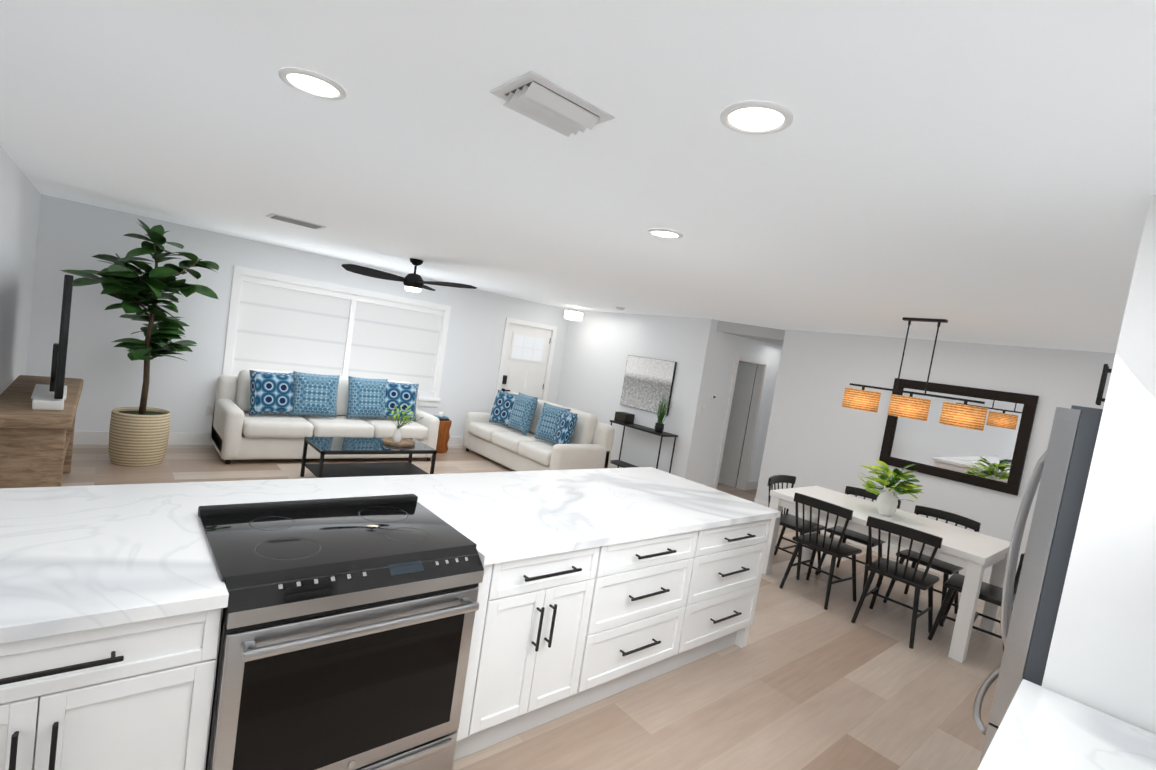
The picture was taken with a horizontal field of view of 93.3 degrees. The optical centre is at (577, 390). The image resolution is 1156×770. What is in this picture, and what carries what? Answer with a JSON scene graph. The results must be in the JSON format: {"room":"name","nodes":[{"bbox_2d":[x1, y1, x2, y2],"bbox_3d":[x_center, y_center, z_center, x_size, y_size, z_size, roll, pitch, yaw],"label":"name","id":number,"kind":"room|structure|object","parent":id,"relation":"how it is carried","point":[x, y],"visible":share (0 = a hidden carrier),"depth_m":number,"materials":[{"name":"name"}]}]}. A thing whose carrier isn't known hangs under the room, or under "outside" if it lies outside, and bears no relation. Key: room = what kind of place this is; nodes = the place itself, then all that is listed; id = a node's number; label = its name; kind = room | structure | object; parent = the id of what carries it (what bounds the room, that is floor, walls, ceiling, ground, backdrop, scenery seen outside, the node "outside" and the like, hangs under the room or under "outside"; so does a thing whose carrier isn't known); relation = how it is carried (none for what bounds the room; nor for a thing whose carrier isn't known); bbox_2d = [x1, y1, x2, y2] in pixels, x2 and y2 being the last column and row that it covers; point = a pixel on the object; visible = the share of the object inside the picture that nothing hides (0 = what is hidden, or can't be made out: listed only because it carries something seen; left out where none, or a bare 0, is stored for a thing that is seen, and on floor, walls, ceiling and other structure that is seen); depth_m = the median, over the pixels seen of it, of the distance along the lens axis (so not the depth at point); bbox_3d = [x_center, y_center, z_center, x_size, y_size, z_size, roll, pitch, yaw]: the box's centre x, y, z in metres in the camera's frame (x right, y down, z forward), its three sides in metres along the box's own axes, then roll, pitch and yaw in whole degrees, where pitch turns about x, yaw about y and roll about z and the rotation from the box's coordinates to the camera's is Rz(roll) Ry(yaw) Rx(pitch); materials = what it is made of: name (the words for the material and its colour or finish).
{"room":"kitchen and dining room","nodes":[
{"label":"kitchen and dining room","id":0,"kind":"room"},
{"bbox_2d":[0,145,40,394],"bbox_3d":[-3.571,-0.259,3.139,0.150,2.440,5.630,5,5,-41],"label":"wall","id":1,"kind":"structure","parent":0,"point":[20,195],"depth_m":4.27,"materials":[{"name":"paint"}]},
{"bbox_2d":[26,194,568,436],"bbox_3d":[-2.866,-0.463,7.540,6.950,2.440,0.150,5,5,-41],"label":"wall","id":2,"kind":"structure","parent":0,"point":[72,235],"depth_m":6.12,"materials":[{"name":"paint"}]},
{"bbox_2d":[206,406,213,415],"bbox_3d":[-4.281,0.235,6.367,0.080,0.120,0.009,5,5,-41],"label":"wall outlet plate","id":3,"kind":"object","parent":2,"relation":"attached to","point":[210,410],"visible":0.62,"depth_m":6.36,"materials":[{"name":"white plastic"}]},
{"bbox_2d":[73,431,462,445],"bbox_3d":[-3.458,0.641,7.150,5.340,0.140,0.015,5,5,-41],"label":"baseboard","id":4,"kind":"structure","parent":2,"relation":"attached to","point":[99,438],"depth_m":6.18,"materials":[{"name":"white wood"}]},
{"bbox_2d":[222,265,450,406],"bbox_3d":[-3.078,-0.615,7.296,2.800,1.520,0.200,5,5,-41],"label":"living room window","id":5,"kind":"structure","parent":2,"relation":"in","point":[281,322],"depth_m":7.14,"materials":[{"name":"grey fabric"}]},
{"bbox_2d":[494,317,556,400],"bbox_3d":[-0.935,-0.114,9.194,1.040,2.105,0.095,5,5,-41],"label":"door","id":6,"kind":"structure","parent":2,"relation":"attached to","point":[523,359],"depth_m":9.15,"materials":[{"name":"white wood"}]},
{"bbox_2d":[210,369,439,463],"bbox_3d":[-3.008,0.318,6.759,2.420,0.967,0.960,5,5,-41],"label":"sofa","id":7,"kind":"object","parent":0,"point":[238,432],"depth_m":6.18,"materials":[{"name":"fabric"}]},
{"bbox_2d":[249,370,293,414],"bbox_3d":[-3.467,0.025,6.202,0.150,0.500,0.500,-3,-4,36],"label":"pillow","id":8,"kind":"object","parent":7,"relation":"on","point":[271,392],"visible":0.94,"depth_m":6.12,"materials":[{"name":"blue fabric"}]},
{"bbox_2d":[289,371,339,417],"bbox_3d":[-3.127,0.046,6.497,0.520,0.520,0.150,6,-5,-36],"label":"pillow","id":9,"kind":"object","parent":7,"relation":"on","point":[314,394],"visible":0.98,"depth_m":6.44,"materials":[{"name":"blue fabric"}]},
{"bbox_2d":[346,376,387,418],"bbox_3d":[-2.660,0.089,6.903,0.150,0.520,0.520,-1,-4,43],"label":"pillow","id":10,"kind":"object","parent":7,"relation":"on","point":[366,397],"visible":0.96,"depth_m":6.82,"materials":[{"name":"blue fabric"}]},
{"bbox_2d":[383,381,418,420],"bbox_3d":[-2.361,0.126,7.166,0.500,0.500,0.150,7,-7,-28],"label":"pillow","id":11,"kind":"object","parent":7,"relation":"on","point":[404,395],"visible":0.71,"depth_m":7.12,"materials":[{"name":"blue fabric"}]},
{"bbox_2d":[62,444,1013,769],"bbox_3d":[-0.496,1.399,4.585,13.000,0.100,8.500,5,5,-41],"label":"floor","id":12,"kind":"structure","parent":0,"point":[802,680],"depth_m":3.18,"materials":[{"name":"brown wood"}]},
{"bbox_2d":[0,375,83,488],"bbox_3d":[-4.063,0.419,4.106,0.410,0.820,1.850,5,5,-41],"label":"tv stand","id":13,"kind":"object","parent":12,"relation":"on","point":[36,448],"visible":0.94,"depth_m":3.53,"materials":[{"name":"brown wood"}]},
{"bbox_2d":[31,274,73,409],"bbox_3d":[-3.897,-0.426,4.075,0.208,0.900,1.450,5,5,-41],"label":"tv","id":14,"kind":"object","parent":13,"relation":"on","point":[52,395],"visible":1,"depth_m":3.59,"materials":[{"name":"black"}]},
{"bbox_2d":[60,218,218,466],"bbox_3d":[-4.245,-0.465,5.283,1.210,2.343,0.869,5,5,-41],"label":"fiddle-leaf fig plant","id":15,"kind":"object","parent":12,"relation":"on","point":[139,436],"visible":1,"depth_m":5.25,"materials":[{"name":"green plant"}]},
{"bbox_2d":[198,494,483,769],"bbox_3d":[-0.922,0.979,2.051,0.842,0.952,0.748,5,5,-41],"label":"range","id":16,"kind":"object","parent":12,"relation":"on","point":[347,624],"visible":0.98,"depth_m":1.82,"materials":[{"name":"metal"}]},
{"bbox_2d":[300,437,436,477],"bbox_3d":[-2.243,0.774,5.894,1.200,0.420,0.620,5,5,-41],"label":"coffee table","id":17,"kind":"object","parent":12,"relation":"on","point":[323,446],"visible":0.98,"depth_m":5.78,"materials":[{"name":"black metal"}]},
{"bbox_2d":[382,405,422,446],"bbox_3d":[-1.951,0.370,6.050,0.372,0.442,0.418,5,5,-41],"label":"decor","id":18,"kind":"object","parent":17,"relation":"on","point":[396,439],"visible":1,"depth_m":6.04,"materials":[{"name":"green plant"}]},
{"bbox_2d":[0,519,771,769],"bbox_3d":[-0.573,1.030,2.667,3.819,0.872,1.112,5,5,-41],"label":"kitchen island","id":19,"kind":"object","parent":12,"relation":"on","point":[555,636],"visible":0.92,"depth_m":2.24,"materials":[{"name":"white wood"}]},
{"bbox_2d":[0,467,780,643],"bbox_3d":[-0.509,0.575,2.665,3.850,0.040,1.122,5,5,-41],"label":"island countertop","id":20,"kind":"structure","parent":19,"relation":"on","point":[76,558],"depth_m":2.11,"materials":[{"name":"stone"}]},
{"bbox_2d":[436,420,451,452],"bbox_3d":[-2.031,0.642,7.923,0.340,0.460,0.340,5,5,-41],"label":"stump side table","id":21,"kind":"object","parent":12,"relation":"on","point":[443,437],"visible":0.5,"depth_m":7.81,"materials":[{"name":"brown wood"}]},
{"bbox_2d":[433,412,448,420],"bbox_3d":[-1.986,0.355,7.903,0.255,0.121,0.207,5,5,-41],"label":"decor","id":22,"kind":"object","parent":21,"relation":"on","point":[440,417],"visible":0.79,"depth_m":7.87,"materials":[{"name":"white metal"}]},
{"bbox_2d":[463,392,614,470],"bbox_3d":[-0.634,0.620,7.634,0.960,0.967,2.300,5,5,-41],"label":"sofa","id":23,"kind":"object","parent":12,"relation":"on","point":[589,445],"visible":0.6,"depth_m":7.05,"materials":[{"name":"fabric"}]},
{"bbox_2d":[489,390,516,425],"bbox_3d":[-1.072,0.261,8.052,0.500,0.500,0.150,12,-7,36],"label":"pillow","id":24,"kind":"object","parent":23,"relation":"on","point":[502,407],"visible":0.81,"depth_m":8.00,"materials":[{"name":"blue fabric"}]},
{"bbox_2d":[508,392,537,434],"bbox_3d":[-0.780,0.310,7.713,0.150,0.540,0.540,18,-2,-37],"label":"pillow","id":25,"kind":"object","parent":23,"relation":"on","point":[523,411],"visible":1,"depth_m":7.58,"materials":[{"name":"blue fabric"}]},
{"bbox_2d":[534,403,570,443],"bbox_3d":[-0.341,0.434,7.195,0.500,0.500,0.150,12,-5,42],"label":"pillow","id":26,"kind":"object","parent":23,"relation":"on","point":[548,420],"visible":0.71,"depth_m":7.15,"materials":[{"name":"blue fabric"}]},
{"bbox_2d":[552,411,577,443],"bbox_3d":[-0.189,0.480,7.015,0.150,0.480,0.480,20,-2,-27],"label":"pillow","id":27,"kind":"object","parent":23,"relation":"on","point":[565,428],"visible":0.77,"depth_m":6.85,"materials":[{"name":"blue fabric"}]},
{"bbox_2d":[610,420,677,472],"bbox_3d":[0.872,0.918,7.881,0.330,0.800,1.050,5,5,-41],"label":"console table","id":28,"kind":"object","parent":12,"relation":"on","point":[620,463],"visible":0.52,"depth_m":7.81,"materials":[{"name":"black metal"}]},
{"bbox_2d":[614,411,634,423],"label":"box","id":29,"kind":"object","parent":28,"relation":"on","point":[624,417],"depth_m":8.06,"materials":[{"name":"black metal"}]},
{"bbox_2d":[655,394,669,432],"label":"potted plant","id":30,"kind":"object","parent":28,"relation":"on","point":[659,426],"depth_m":7.58,"materials":[{"name":"green plant"}]},
{"bbox_2d":[767,475,824,579],"bbox_3d":[2.062,1.274,5.218,0.490,0.838,0.488,5,5,-41],"label":"chair","id":31,"kind":"object","parent":12,"relation":"on","point":[787,520],"visible":0.62,"depth_m":5.21,"materials":[{"name":"black wood"}]},
{"bbox_2d":[779,492,861,609],"bbox_3d":[2.099,1.321,4.629,0.488,0.838,0.490,6,5,-38],"label":"chair","id":32,"kind":"object","parent":12,"relation":"on","point":[832,547],"visible":1,"depth_m":4.53,"materials":[{"name":"black wood"}]},
{"bbox_2d":[815,486,900,588],"bbox_3d":[2.621,1.366,5.123,0.488,0.838,0.490,5,6,-43],"label":"chair","id":33,"kind":"object","parent":12,"relation":"on","point":[858,537],"visible":0.38,"depth_m":5.11,"materials":[{"name":"black wood"}]},
{"bbox_2d":[762,486,1009,662],"bbox_3d":[2.540,1.423,4.653,0.900,0.760,1.620,5,5,-41],"label":"dining table","id":34,"kind":"object","parent":12,"relation":"on","point":[974,554],"visible":0.79,"depth_m":4.31,"materials":[{"name":"white wood"}]},
{"bbox_2d":[857,460,923,516],"bbox_3d":[2.619,0.812,4.623,0.522,0.472,0.541,5,5,-41],"label":"centrepiece","id":35,"kind":"object","parent":34,"relation":"on","point":[887,501],"visible":1,"depth_m":4.56,"materials":[{"name":"green plant"}]},
{"bbox_2d":[851,516,942,648],"bbox_3d":[2.471,1.410,4.177,0.488,0.838,0.490,5,6,-44],"label":"chair","id":36,"kind":"object","parent":12,"relation":"on","point":[918,580],"visible":0.98,"depth_m":4.08,"materials":[{"name":"black wood"}]},
{"bbox_2d":[883,505,980,626],"bbox_3d":[3.013,1.459,4.664,0.488,0.838,0.490,5,5,-41],"label":"chair","id":37,"kind":"object","parent":12,"relation":"on","point":[947,568],"visible":0.6,"depth_m":4.66,"materials":[{"name":"black wood"}]},
{"bbox_2d":[927,553,1024,651],"bbox_3d":[3.008,1.501,4.064,0.488,0.838,0.490,12,5,43],"label":"chair","id":38,"kind":"object","parent":12,"relation":"on","point":[989,593],"visible":0.48,"depth_m":4.05,"materials":[{"name":"black wood"}]},
{"bbox_2d":[973,405,1102,764],"bbox_3d":[1.961,1.001,1.937,0.943,1.797,0.787,5,6,-44],"label":"fridge","id":39,"kind":"object","parent":12,"relation":"on","point":[1061,472],"visible":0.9,"depth_m":1.77,"materials":[{"name":"silver metal"}]},
{"bbox_2d":[0,0,1155,352],"bbox_3d":[-0.112,-1.106,4.407,13.000,0.100,8.500,5,5,-41],"label":"ceiling","id":40,"kind":"structure","parent":0,"point":[976,170],"depth_m":1.93,"materials":[{"name":"paint"}]},
{"bbox_2d":[266,213,325,228],"bbox_3d":[-2.326,-1.395,4.508,0.400,0.012,0.240,5,5,-41],"label":"ceiling vent","id":41,"kind":"object","parent":40,"relation":"in","point":[293,221],"visible":1,"depth_m":4.47,"materials":[{"name":"white metal"}]},
{"bbox_2d":[278,67,345,99],"bbox_3d":[-0.842,-0.972,1.738,0.196,0.009,0.196,5,5,-41],"label":"recessed light","id":42,"kind":"object","parent":40,"relation":"in","point":[311,83],"visible":1,"depth_m":1.73,"materials":[{"name":"white"}]},
{"bbox_2d":[341,258,476,292],"bbox_3d":[-1.876,-1.246,5.750,1.186,0.344,1.317,5,5,-41],"label":"ceiling fan","id":43,"kind":"object","parent":40,"relation":"hanging from","point":[414,282],"visible":1,"depth_m":5.73,"materials":[{"name":"black metal"}]},
{"bbox_2d":[490,70,614,136],"bbox_3d":[-0.076,-0.833,1.621,0.310,0.038,0.210,5,5,-41],"label":"ceiling vent","id":44,"kind":"object","parent":40,"relation":"in","point":[534,96],"visible":1,"depth_m":1.58,"materials":[{"name":"metal"}]},
{"bbox_2d":[563,306,583,321],"bbox_3d":[-0.070,-1.251,8.801,0.321,0.214,0.322,5,5,-41],"label":"ceiling light","id":45,"kind":"object","parent":40,"relation":"attached to","point":[573,315],"visible":1,"depth_m":8.68,"materials":[{"name":"white metal"}]},
{"bbox_2d":[647,228,682,238],"bbox_3d":[0.475,-0.859,2.990,0.196,0.009,0.196,5,5,-41],"label":"recessed light","id":46,"kind":"object","parent":40,"relation":"in","point":[664,233],"visible":1,"depth_m":2.98,"materials":[{"name":"white"}]},
{"bbox_2d":[720,100,793,134],"bbox_3d":[0.492,-0.751,1.510,0.196,0.009,0.196,5,5,-41],"label":"recessed light","id":47,"kind":"object","parent":40,"relation":"in","point":[756,117],"visible":1,"depth_m":1.50,"materials":[{"name":"white"}]},
{"bbox_2d":[842,317,987,430],"bbox_3d":[2.841,-0.188,4.584,0.290,0.839,1.070,5,5,-41],"label":"dining pendant light","id":48,"kind":"object","parent":40,"relation":"hanging from","point":[964,415],"visible":1,"depth_m":4.49,"materials":[{"name":"black metal"}]},
{"bbox_2d":[556,310,717,479],"bbox_3d":[0.702,0.011,8.583,0.150,2.440,3.000,5,5,-41],"label":"wall","id":49,"kind":"structure","parent":0,"point":[600,347],"depth_m":8.19,"materials":[{"name":"paint"}]},
{"bbox_2d":[610,463,622,467],"bbox_3d":[0.470,1.140,8.603,0.015,0.140,3.015,5,5,-41],"label":"baseboard","id":50,"kind":"structure","parent":49,"relation":"attached to","point":[611,465],"depth_m":8.49,"materials":[{"name":"white wood"}]},
{"bbox_2d":[620,355,676,415],"bbox_3d":[1.024,-0.102,8.078,0.038,0.770,0.940,5,5,-41],"label":"framed picture","id":51,"kind":"object","parent":49,"relation":"attached to","point":[648,383],"visible":0.96,"depth_m":8.04,"materials":[{"name":"black"}]},
{"bbox_2d":[691,331,781,483],"bbox_3d":[2.772,0.334,8.499,2.900,2.440,0.120,5,5,-41],"label":"wall","id":52,"kind":"structure","parent":0,"point":[727,348],"depth_m":7.78,"materials":[{"name":"paint"}]},
{"bbox_2d":[702,484,714,487],"bbox_3d":[1.709,1.393,7.716,0.700,0.140,0.015,5,5,-41],"label":"baseboard","id":53,"kind":"structure","parent":52,"relation":"attached to","point":[709,485],"depth_m":7.87,"materials":[{"name":"white wood"}]},
{"bbox_2d":[714,354,768,489],"bbox_3d":[2.406,0.501,8.215,0.880,2.040,0.148,5,5,-41],"label":"door","id":54,"kind":"structure","parent":52,"relation":"attached to","point":[738,406],"depth_m":8.10,"materials":[{"name":"white wood"}]},
{"bbox_2d":[747,480,758,489],"bbox_3d":[3.139,1.524,8.961,1.340,0.140,0.015,5,5,-41],"label":"baseboard","id":55,"kind":"structure","parent":52,"relation":"attached to","point":[752,485],"depth_m":8.62,"materials":[{"name":"white wood"}]},
{"bbox_2d":[737,361,757,476],"bbox_3d":[2.573,0.200,9.964,0.100,2.440,2.380,5,5,-41],"label":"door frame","id":56,"kind":"structure","parent":0,"point":[747,418],"depth_m":9.44,"materials":[{"name":"white wood"}]},
{"bbox_2d":[716,320,784,346],"bbox_3d":[3.164,-0.742,8.071,2.780,0.140,0.700,5,5,-41],"label":"ceiling","id":57,"kind":"structure","parent":0,"point":[768,335],"depth_m":7.40,"materials":[{"name":"white paint"}]},
{"bbox_2d":[756,329,1114,576],"bbox_3d":[4.137,0.749,5.599,0.150,2.440,4.720,5,5,-41],"label":"wall","id":58,"kind":"structure","parent":0,"point":[818,434],"depth_m":6.25,"materials":[{"name":"paint"}]},
{"bbox_2d":[754,498,1014,600],"bbox_3d":[3.806,1.855,5.738,0.015,0.140,4.420,5,5,-41],"label":"baseboard","id":59,"kind":"structure","parent":58,"relation":"attached to","point":[893,548],"depth_m":6.15,"materials":[{"name":"white wood"}]},
{"bbox_2d":[879,378,1038,495],"bbox_3d":[3.924,0.433,5.732,0.039,0.980,1.270,5,5,-41],"label":"mirror","id":60,"kind":"object","parent":58,"relation":"attached to","point":[992,455],"visible":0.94,"depth_m":5.63,"materials":[{"name":"clear glass"}]},
{"bbox_2d":[977,679,1155,769],"bbox_3d":[0.722,0.909,0.623,2.553,0.040,0.655,5,6,-44],"label":"countertop","id":61,"kind":"structure","parent":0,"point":[1042,728],"depth_m":1.45,"materials":[{"name":"white stone"}]},
{"bbox_2d":[1097,195,1155,422],"bbox_3d":[2.220,-0.193,1.772,0.966,0.623,0.610,5,6,-44],"label":"upper cabinet","id":62,"kind":"object","parent":0,"relation":"attached to","point":[1131,391],"depth_m":1.62,"materials":[{"name":"white wood"}]}
]}

